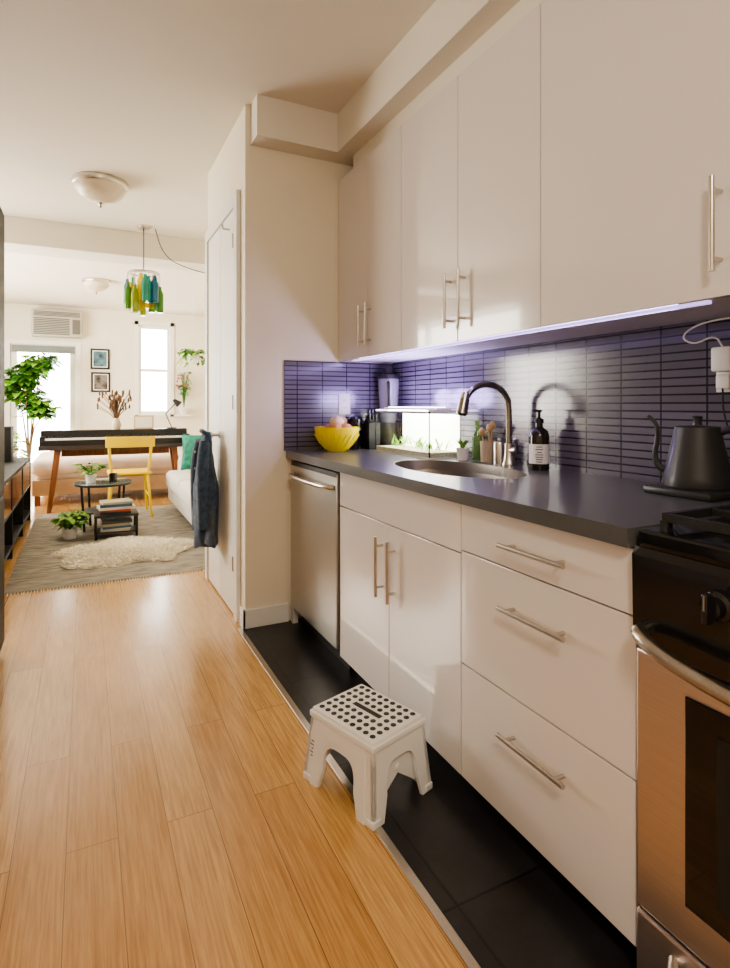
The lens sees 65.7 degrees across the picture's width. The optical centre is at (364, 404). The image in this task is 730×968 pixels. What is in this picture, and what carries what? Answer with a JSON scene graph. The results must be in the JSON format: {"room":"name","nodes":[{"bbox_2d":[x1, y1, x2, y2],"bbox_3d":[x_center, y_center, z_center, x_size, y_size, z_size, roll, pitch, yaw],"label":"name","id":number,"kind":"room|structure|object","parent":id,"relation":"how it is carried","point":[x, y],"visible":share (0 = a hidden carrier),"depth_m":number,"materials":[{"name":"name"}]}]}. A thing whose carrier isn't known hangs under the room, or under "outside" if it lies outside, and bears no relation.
{"room":"kitchen","nodes":[
{"label":"kitchen","id":0,"kind":"room"},
{"bbox_2d":[4,303,204,450],"bbox_3d":[-4.629,-0.205,9.397,4.090,2.780,0.150,0,0,-26],"label":"wall","id":1,"kind":"structure","parent":0,"point":[114,330],"depth_m":9.56,"materials":[{"name":"paint"}]},
{"bbox_2d":[5,339,80,462],"bbox_3d":[-5.149,0.075,9.061,1.060,2.220,0.110,0,0,-26],"label":"door","id":2,"kind":"structure","parent":1,"relation":"in","point":[64,385],"depth_m":9.13,"materials":[{"name":"white"}]},
{"bbox_2d":[31,309,81,338],"bbox_3d":[-4.925,-1.295,9.049,0.710,0.420,0.210,0,0,-26],"label":"air conditioner","id":3,"kind":"object","parent":1,"relation":"attached to","point":[44,323],"visible":1,"depth_m":8.96,"materials":[{"name":"beige plastic"}]},
{"bbox_2d":[90,348,109,369],"bbox_3d":[-4.410,-0.765,9.405,0.290,0.340,0.029,0,0,-26],"label":"framed picture","id":4,"kind":"object","parent":1,"relation":"attached to","point":[99,358],"visible":1,"depth_m":9.39,"materials":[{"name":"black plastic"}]},
{"bbox_2d":[91,372,109,391],"bbox_3d":[-4.401,-0.380,9.410,0.290,0.330,0.029,0,0,-26],"label":"framed picture","id":5,"kind":"object","parent":1,"relation":"attached to","point":[100,381],"visible":1,"depth_m":9.39,"materials":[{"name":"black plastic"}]},
{"bbox_2d":[133,321,175,417],"bbox_3d":[-3.657,-0.605,9.812,0.700,1.660,0.090,0,0,-26],"label":"window","id":6,"kind":"structure","parent":1,"relation":"in","point":[154,344],"depth_m":9.82,"materials":[{"name":"white"}]},
{"bbox_2d":[175,372,191,415],"bbox_3d":[-3.155,-0.197,9.880,0.307,0.784,0.293,0,0,-26],"label":"plant","id":7,"kind":"object","parent":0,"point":[183,411],"visible":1,"depth_m":9.85,"materials":[{"name":"green plant"}]},
{"bbox_2d":[0,0,435,315],"bbox_3d":[-1.976,-1.645,3.987,4.200,0.100,12.300,0,0,-26],"label":"ceiling","id":8,"kind":"structure","parent":0,"point":[146,94],"depth_m":2.87,"materials":[{"name":"beige paint"}]},
{"bbox_2d":[81,277,110,294],"bbox_3d":[-3.436,-1.500,7.226,0.347,0.190,0.347,0,0,-26],"label":"flush ceiling light","id":9,"kind":"object","parent":8,"relation":"attached to","point":[96,285],"visible":1,"depth_m":7.12,"materials":[{"name":"white glass"}]},
{"bbox_2d":[71,171,128,207],"bbox_3d":[-1.891,-1.500,4.041,0.377,0.190,0.377,0,0,-26],"label":"flush ceiling light","id":10,"kind":"object","parent":8,"relation":"attached to","point":[99,188],"visible":1,"depth_m":3.93,"materials":[{"name":"white glass"}]},
{"bbox_2d":[4,215,204,271],"bbox_3d":[-2.542,-1.480,5.186,3.850,0.230,0.350,0,0,-26],"label":"ceiling beam","id":11,"kind":"structure","parent":8,"relation":"attached to","point":[21,235],"depth_m":5.11,"materials":[{"name":"white paint"}]},
{"bbox_2d":[124,224,163,315],"bbox_3d":[-1.977,-1.201,5.047,0.326,0.788,0.340,0,0,-26],"label":"chandelier","id":12,"kind":"object","parent":8,"relation":"hanging from","point":[147,294],"visible":1,"depth_m":4.96,"materials":[{"name":"multicoloured glass"}]},
{"bbox_2d":[155,229,203,272],"bbox_3d":[-1.625,-1.422,5.370,0.756,0.341,0.080,0,0,-38],"label":"lamp cord","id":13,"kind":"object","parent":8,"relation":"hanging from","point":[155,229],"visible":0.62,"depth_m":5.27,"materials":[{"name":"white plastic"}]},
{"bbox_2d":[176,296,204,367],"bbox_3d":[-2.430,-1.060,7.945,0.447,1.071,0.431,0,0,-26],"label":"hanging plant","id":14,"kind":"object","parent":8,"relation":"hanging from","point":[190,356],"visible":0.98,"depth_m":7.89,"materials":[{"name":"green plant"}]},
{"bbox_2d":[250,0,542,167],"bbox_3d":[0.793,-1.440,1.158,0.870,0.310,4.570,0,0,-26],"label":"soffit","id":15,"kind":"structure","parent":8,"relation":"attached to","point":[451,35],"depth_m":2.58,"materials":[{"name":"white paint"}]},
{"bbox_2d":[0,484,466,967],"bbox_3d":[-1.976,1.235,3.987,4.200,0.100,12.100,0,0,-26],"label":"floor","id":16,"kind":"structure","parent":0,"point":[158,809],"depth_m":1.66,"materials":[{"name":"brown wood"}]},
{"bbox_2d":[0,207,3,650],"bbox_3d":[-1.857,0.135,2.227,0.771,2.100,0.780,0,0,-26],"label":"refrigerator","id":17,"kind":"object","parent":16,"relation":"on","point":[1,211],"visible":1,"depth_m":2.62,"materials":[{"name":"black"}]},
{"bbox_2d":[2,457,30,563],"bbox_3d":[-3.103,0.860,4.628,0.450,0.650,2.450,0,0,-26],"label":"media console","id":18,"kind":"object","parent":16,"relation":"on","point":[17,472],"visible":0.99,"depth_m":4.79},
{"bbox_2d":[4,426,13,461],"bbox_3d":[-3.458,0.370,5.322,0.230,0.330,0.232,0,0,-26],"label":"speaker","id":19,"kind":"object","parent":18,"relation":"on","point":[8,430],"visible":0.59,"depth_m":5.28},
{"bbox_2d":[14,431,30,456],"bbox_3d":[-3.983,0.720,6.130,0.676,0.929,0.669,0,0,-26],"label":"floor plant","id":20,"kind":"object","parent":16,"relation":"on","point":[16,433],"visible":0.16,"depth_m":6.22,"materials":[{"name":"green plant"}]},
{"bbox_2d":[4,353,63,483],"bbox_3d":[-5.078,0.203,8.561,0.925,1.965,0.850,0,0,-26],"label":"potted schefflera","id":21,"kind":"object","parent":16,"relation":"on","point":[23,384],"visible":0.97,"depth_m":8.44,"materials":[{"name":"green plant"}]},
{"bbox_2d":[4,504,204,595],"bbox_3d":[-1.912,1.180,5.255,2.160,0.010,2.886,0,0,-26],"label":"area rug","id":22,"kind":"object","parent":16,"relation":"on","point":[36,568],"visible":0.54,"depth_m":4.33,"materials":[{"name":"fabric"}]},
{"bbox_2d":[50,508,89,539],"bbox_3d":[-2.588,1.049,4.961,0.322,0.248,0.340,0,0,-26],"label":"trailing plant","id":23,"kind":"object","parent":22,"relation":"on","point":[69,532],"visible":1,"depth_m":4.92,"materials":[{"name":"green plant"}]},
{"bbox_2d":[74,478,131,531],"bbox_3d":[-2.494,0.951,5.393,0.506,0.446,0.506,0,0,-26],"label":"round coffee table","id":24,"kind":"object","parent":22,"relation":"on","point":[101,482],"visible":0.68,"depth_m":5.28,"materials":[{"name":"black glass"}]},
{"bbox_2d":[73,462,107,482],"bbox_3d":[-2.582,0.634,5.299,0.261,0.188,0.289,0,0,28],"label":"table plant","id":25,"kind":"object","parent":24,"relation":"on","point":[90,477],"visible":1,"depth_m":5.27,"materials":[{"name":"green plant"}]},
{"bbox_2d":[109,473,116,481],"bbox_3d":[-2.387,0.688,5.357,0.074,0.080,0.074,0,0,-26],"label":"glass candle jar","id":26,"kind":"object","parent":24,"relation":"on","point":[112,476],"visible":1,"depth_m":5.33,"materials":[{"name":"black glass"}]},
{"bbox_2d":[94,509,138,540],"bbox_3d":[-2.236,1.069,5.075,0.360,0.208,0.260,0,0,-26],"label":"side table","id":27,"kind":"object","parent":22,"relation":"on","point":[116,523],"visible":0.95,"depth_m":5.00,"materials":[{"name":"black"}]},
{"bbox_2d":[96,498,135,514],"bbox_3d":[-2.236,0.911,5.075,0.316,0.108,0.232,0,0,-26],"label":"book stack","id":28,"kind":"object","parent":27,"relation":"on","point":[120,505],"visible":1,"depth_m":5.00,"materials":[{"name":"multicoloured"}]},
{"bbox_2d":[52,535,193,568],"bbox_3d":[-1.899,1.144,4.555,1.158,0.059,0.986,0,0,-26],"label":"sheepskin rug","id":29,"kind":"object","parent":22,"relation":"on","point":[116,551],"visible":1,"depth_m":4.38,"materials":[{"name":"fur"}]},
{"bbox_2d":[105,436,154,516],"bbox_3d":[-2.501,0.749,5.993,0.470,0.852,0.522,0,0,-26],"label":"chair","id":30,"kind":"object","parent":22,"relation":"on","point":[140,441],"visible":0.82,"depth_m":5.85,"materials":[{"name":"paint"}]},
{"bbox_2d":[166,456,191,524],"bbox_3d":[-1.326,0.749,5.716,1.100,0.848,2.180,0,0,-26],"label":"sofa","id":31,"kind":"object","parent":22,"relation":"on","point":[177,481],"visible":0.17,"depth_m":5.61,"materials":[{"name":"fabric"}]},
{"bbox_2d":[181,434,201,469],"bbox_3d":[-1.829,0.520,6.259,0.400,0.392,0.189,0,0,-8],"label":"throw pillow","id":32,"kind":"object","parent":31,"relation":"on","point":[188,441],"visible":0.27,"depth_m":6.19,"materials":[{"name":"green fabric"}]},
{"bbox_2d":[31,449,181,506],"bbox_3d":[-3.456,0.865,7.763,1.840,0.640,1.820,0,0,-26],"label":"platform bed","id":33,"kind":"object","parent":16,"relation":"on","point":[41,466],"visible":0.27,"depth_m":6.89,"materials":[{"name":"fabric"}]},
{"bbox_2d":[38,428,189,513],"bbox_3d":[-2.866,0.735,6.548,1.580,0.900,0.360,0,0,-26],"label":"digital piano","id":34,"kind":"object","parent":16,"relation":"on","point":[66,443],"visible":0.73,"depth_m":6.45,"materials":[{"name":"black"}]},
{"bbox_2d":[97,389,131,428],"bbox_3d":[-2.936,0.050,6.619,0.380,0.469,0.164,0,0,-33],"label":"vase","id":35,"kind":"object","parent":34,"relation":"on","point":[114,406],"visible":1,"depth_m":6.61,"materials":[{"name":"beige ceramic"}]},
{"bbox_2d":[134,415,153,428],"bbox_3d":[-2.654,0.205,6.774,0.220,0.160,0.064,0,0,-26],"label":"framed card","id":36,"kind":"object","parent":34,"relation":"on","point":[140,421],"visible":1,"depth_m":6.75,"materials":[{"name":"beige paper"}]},
{"bbox_2d":[165,399,181,428],"bbox_3d":[-2.344,0.103,6.919,0.195,0.364,0.120,0,0,-26],"label":"desk lamp","id":37,"kind":"object","parent":34,"relation":"on","point":[177,403],"visible":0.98,"depth_m":6.90,"materials":[{"name":"white metal"}]},
{"bbox_2d":[237,627,480,967],"bbox_3d":[0.351,1.233,0.944,0.023,0.104,4.580,0,0,-26],"label":"trim","id":38,"kind":"structure","parent":16,"relation":"attached to","point":[464,953],"depth_m":1.47,"materials":[{"name":"silver metal"}]},
{"bbox_2d":[208,105,392,619],"bbox_3d":[-0.306,-0.205,3.727,1.238,2.780,1.010,0,0,-26],"label":"wall","id":39,"kind":"structure","parent":0,"point":[289,203],"depth_m":3.08,"materials":[{"name":"white paint"}]},
{"bbox_2d":[205,189,239,621],"bbox_3d":[-0.922,0.005,3.472,0.091,2.360,0.900,0,0,-26],"label":"door","id":40,"kind":"structure","parent":39,"relation":"in","point":[222,239],"depth_m":3.36,"materials":[{"name":"white wood"}]},
{"bbox_2d":[190,429,218,547],"bbox_3d":[-0.983,0.505,3.469,0.144,0.720,0.333,0,0,-26],"label":"denim jacket","id":41,"kind":"object","parent":40,"relation":"hanging from","point":[204,488],"visible":1,"depth_m":3.36,"materials":[{"name":"blue fabric"}]},
{"bbox_2d":[240,603,288,628],"bbox_3d":[-0.547,1.135,3.068,0.255,0.100,0.076,0,0,-26],"label":"baseboard","id":42,"kind":"structure","parent":39,"relation":"attached to","point":[278,613],"depth_m":3.03,"materials":[{"name":"white wood"}]},
{"bbox_2d":[284,360,392,450],"bbox_3d":[-0.140,0.003,3.241,0.677,0.495,0.008,0,0,-26],"label":"tile backsplash","id":43,"kind":"structure","parent":39,"relation":"attached to","point":[312,389],"depth_m":3.18,"materials":[{"name":"tile"}]},
{"bbox_2d":[339,394,349,413],"bbox_3d":[-0.117,-0.005,3.243,0.072,0.116,0.008,0,0,-26],"label":"wall outlet","id":44,"kind":"object","parent":43,"relation":"attached to","point":[344,399],"depth_m":3.24,"materials":[{"name":"white plastic"}]},
{"bbox_2d":[339,126,460,362],"bbox_3d":[0.145,-0.766,2.982,0.387,1.035,0.713,0,0,-26],"label":"upper cabinet","id":45,"kind":"object","parent":39,"relation":"attached to","point":[370,192],"depth_m":2.86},
{"bbox_2d":[377,368,399,408],"bbox_3d":[0.144,0.020,3.264,0.132,0.460,0.160,0,0,-26],"label":"blender","id":46,"kind":"object","parent":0,"point":[388,382],"depth_m":3.23,"materials":[{"name":"plastic"}]},
{"bbox_2d":[243,618,636,967],"bbox_3d":[0.811,1.235,1.172,1.005,0.100,4.580,0,0,-26],"label":"floor","id":47,"kind":"structure","parent":0,"point":[510,907],"depth_m":1.46,"materials":[{"name":"tile"}]},
{"bbox_2d":[291,459,297,622],"bbox_3d":[-0.385,0.738,3.085,0.030,0.894,0.034,0,0,-26],"label":"cabinet filler","id":48,"kind":"object","parent":47,"relation":"on","point":[294,614],"visible":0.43,"depth_m":3.07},
{"bbox_2d":[288,460,352,669],"bbox_3d":[-0.012,0.738,2.901,0.665,0.894,0.620,0,0,-26],"label":"dishwasher","id":49,"kind":"object","parent":47,"relation":"on","point":[315,490],"visible":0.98,"depth_m":2.72,"materials":[{"name":"silver metal"}]},
{"bbox_2d":[303,684,432,830],"bbox_3d":[0.006,1.069,1.772,0.262,0.231,0.320,0,0,-44],"label":"step stool","id":50,"kind":"object","parent":47,"relation":"on","point":[381,738],"visible":1,"depth_m":1.71,"materials":[{"name":"white plastic"}]},
{"bbox_2d":[340,472,463,774],"bbox_3d":[0.357,0.738,2.230,0.676,0.894,0.896,0,0,-26],"label":"base cabinet","id":51,"kind":"object","parent":47,"relation":"on","point":[401,550],"visible":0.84,"depth_m":1.98,"materials":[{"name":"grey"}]},
{"bbox_2d":[462,505,639,946],"bbox_3d":[0.690,0.738,1.557,0.676,0.894,0.598,0,0,-26],"label":"base cabinet","id":52,"kind":"object","parent":47,"relation":"on","point":[549,650],"visible":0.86,"depth_m":1.34,"materials":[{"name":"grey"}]},
{"bbox_2d":[286,449,729,547],"bbox_3d":[0.348,0.270,2.266,0.666,0.040,2.171,0,0,-26],"label":"countertop","id":53,"kind":"structure","parent":52,"relation":"on","point":[608,509],"depth_m":1.62,"materials":[{"name":"stone"}]},
{"bbox_2d":[314,416,359,451],"bbox_3d":[-0.152,0.155,3.066,0.250,0.191,0.250,0,0,-26],"label":"fruit bowl","id":54,"kind":"object","parent":53,"relation":"on","point":[336,436],"visible":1,"depth_m":2.99,"materials":[{"name":"yellow ceramic"}]},
{"bbox_2d":[348,416,362,449],"bbox_3d":[-0.056,0.155,3.209,0.085,0.190,0.085,0,0,-26],"label":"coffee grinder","id":55,"kind":"object","parent":53,"relation":"on","point":[352,420],"visible":0.62,"depth_m":3.18,"materials":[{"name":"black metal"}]},
{"bbox_2d":[362,409,374,449],"bbox_3d":[0.033,0.138,3.225,0.070,0.225,0.100,0,0,-26],"label":"knife block","id":56,"kind":"object","parent":53,"relation":"on","point":[368,431],"visible":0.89,"depth_m":3.19,"materials":[{"name":"black wood"}]},
{"bbox_2d":[375,407,460,458],"bbox_3d":[0.266,0.130,2.888,0.201,0.241,0.540,0,0,-26],"label":"aquarium","id":57,"kind":"object","parent":53,"relation":"on","point":[420,432],"visible":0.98,"depth_m":2.69,"materials":[{"name":"clear glass"}]},
{"bbox_2d":[393,460,528,478],"bbox_3d":[0.357,0.355,2.241,0.420,0.210,0.766,0,0,-26],"label":"sink","id":58,"kind":"object","parent":53,"relation":"in","point":[448,468],"visible":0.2,"depth_m":2.48,"materials":[{"name":"silver metal"}]},
{"bbox_2d":[456,438,470,460],"bbox_3d":[0.444,0.201,2.564,0.063,0.097,0.076,0,0,-26],"label":"potted plant","id":59,"kind":"object","parent":53,"relation":"on","point":[462,453],"visible":1,"depth_m":2.54,"materials":[{"name":"green plant"}]},
{"bbox_2d":[472,421,481,459],"bbox_3d":[0.514,0.163,2.588,0.050,0.175,0.050,0,0,-26],"label":"oil bottle","id":60,"kind":"object","parent":53,"relation":"on","point":[476,438],"visible":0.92,"depth_m":2.57,"materials":[{"name":"green glass"}]},
{"bbox_2d":[456,381,518,465],"bbox_3d":[0.511,0.077,2.276,0.292,0.346,0.125,0,0,-26],"label":"kitchen faucet","id":61,"kind":"object","parent":53,"relation":"on","point":[462,409],"visible":1,"depth_m":2.33,"materials":[{"name":"silver metal"}]},
{"bbox_2d":[479,421,495,461],"bbox_3d":[0.549,0.161,2.504,0.079,0.178,0.080,0,0,-26],"label":"brush holder","id":62,"kind":"object","parent":53,"relation":"on","point":[486,447],"visible":0.94,"depth_m":2.48,"materials":[{"name":"beige wood"}]},
{"bbox_2d":[493,438,504,463],"bbox_3d":[0.579,0.196,2.435,0.054,0.108,0.054,0,0,-26],"label":"steel canister","id":63,"kind":"object","parent":53,"relation":"on","point":[498,446],"visible":0.92,"depth_m":2.41,"materials":[{"name":"silver metal"}]},
{"bbox_2d":[529,410,549,470],"bbox_3d":[0.674,0.134,2.186,0.077,0.232,0.078,0,0,-7],"label":"soap pump bottle","id":64,"kind":"object","parent":53,"relation":"on","point":[539,438],"visible":1,"depth_m":2.16,"materials":[{"name":"black plastic"}]},
{"bbox_2d":[643,415,729,501],"bbox_3d":[0.927,0.139,1.575,0.200,0.222,0.249,0,0,-26],"label":"gooseneck kettle","id":65,"kind":"object","parent":53,"relation":"on","point":[697,467],"visible":1,"depth_m":1.52,"materials":[{"name":"grey metal"}]},
{"bbox_2d":[630,504,729,967],"bbox_3d":[0.963,0.685,0.933,0.706,1.000,0.752,0,0,-26],"label":"gas range","id":66,"kind":"object","parent":47,"relation":"on","point":[680,629],"visible":1,"depth_m":1.06,"materials":[{"name":"silver metal"}]},
{"bbox_2d":[401,3,613,352],"bbox_3d":[0.500,-0.766,2.265,0.387,1.035,0.883,0,0,-26],"label":"upper cabinet","id":67,"kind":"object","parent":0,"point":[471,155],"depth_m":2.09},
{"bbox_2d":[353,300,711,360],"bbox_3d":[0.384,-0.248,2.255,0.020,0.008,2.000,0,0,-26],"label":"led light strip","id":68,"kind":"object","parent":67,"relation":"attached to","point":[706,302],"visible":0.93,"depth_m":1.75,"materials":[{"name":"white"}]},
{"bbox_2d":[393,317,729,482],"bbox_3d":[1.026,-0.006,1.659,0.008,0.512,3.862,0,0,-26],"label":"backsplash","id":69,"kind":"structure","parent":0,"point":[595,395],"depth_m":2.04,"materials":[{"name":"tile"}]},
{"bbox_2d":[683,317,729,434],"bbox_3d":[1.023,0.002,1.575,0.057,0.490,0.256,0,0,-26],"label":"charger","id":70,"kind":"object","parent":69,"relation":"attached to","point":[720,356],"visible":0.99,"depth_m":1.60,"materials":[{"name":"white plastic"}]},
{"bbox_2d":[716,372,729,391],"bbox_3d":[1.040,-0.095,1.615,0.008,0.116,0.072,0,0,-26],"label":"wall outlet","id":71,"kind":"object","parent":69,"relation":"attached to","point":[717,373],"visible":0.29,"depth_m":1.63,"materials":[{"name":"white plastic"}]},
{"bbox_2d":[541,0,729,331],"bbox_3d":[0.838,-0.766,1.584,0.387,1.035,0.633,0,0,-26],"label":"upper cabinet","id":72,"kind":"object","parent":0,"point":[635,94],"depth_m":1.50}
]}

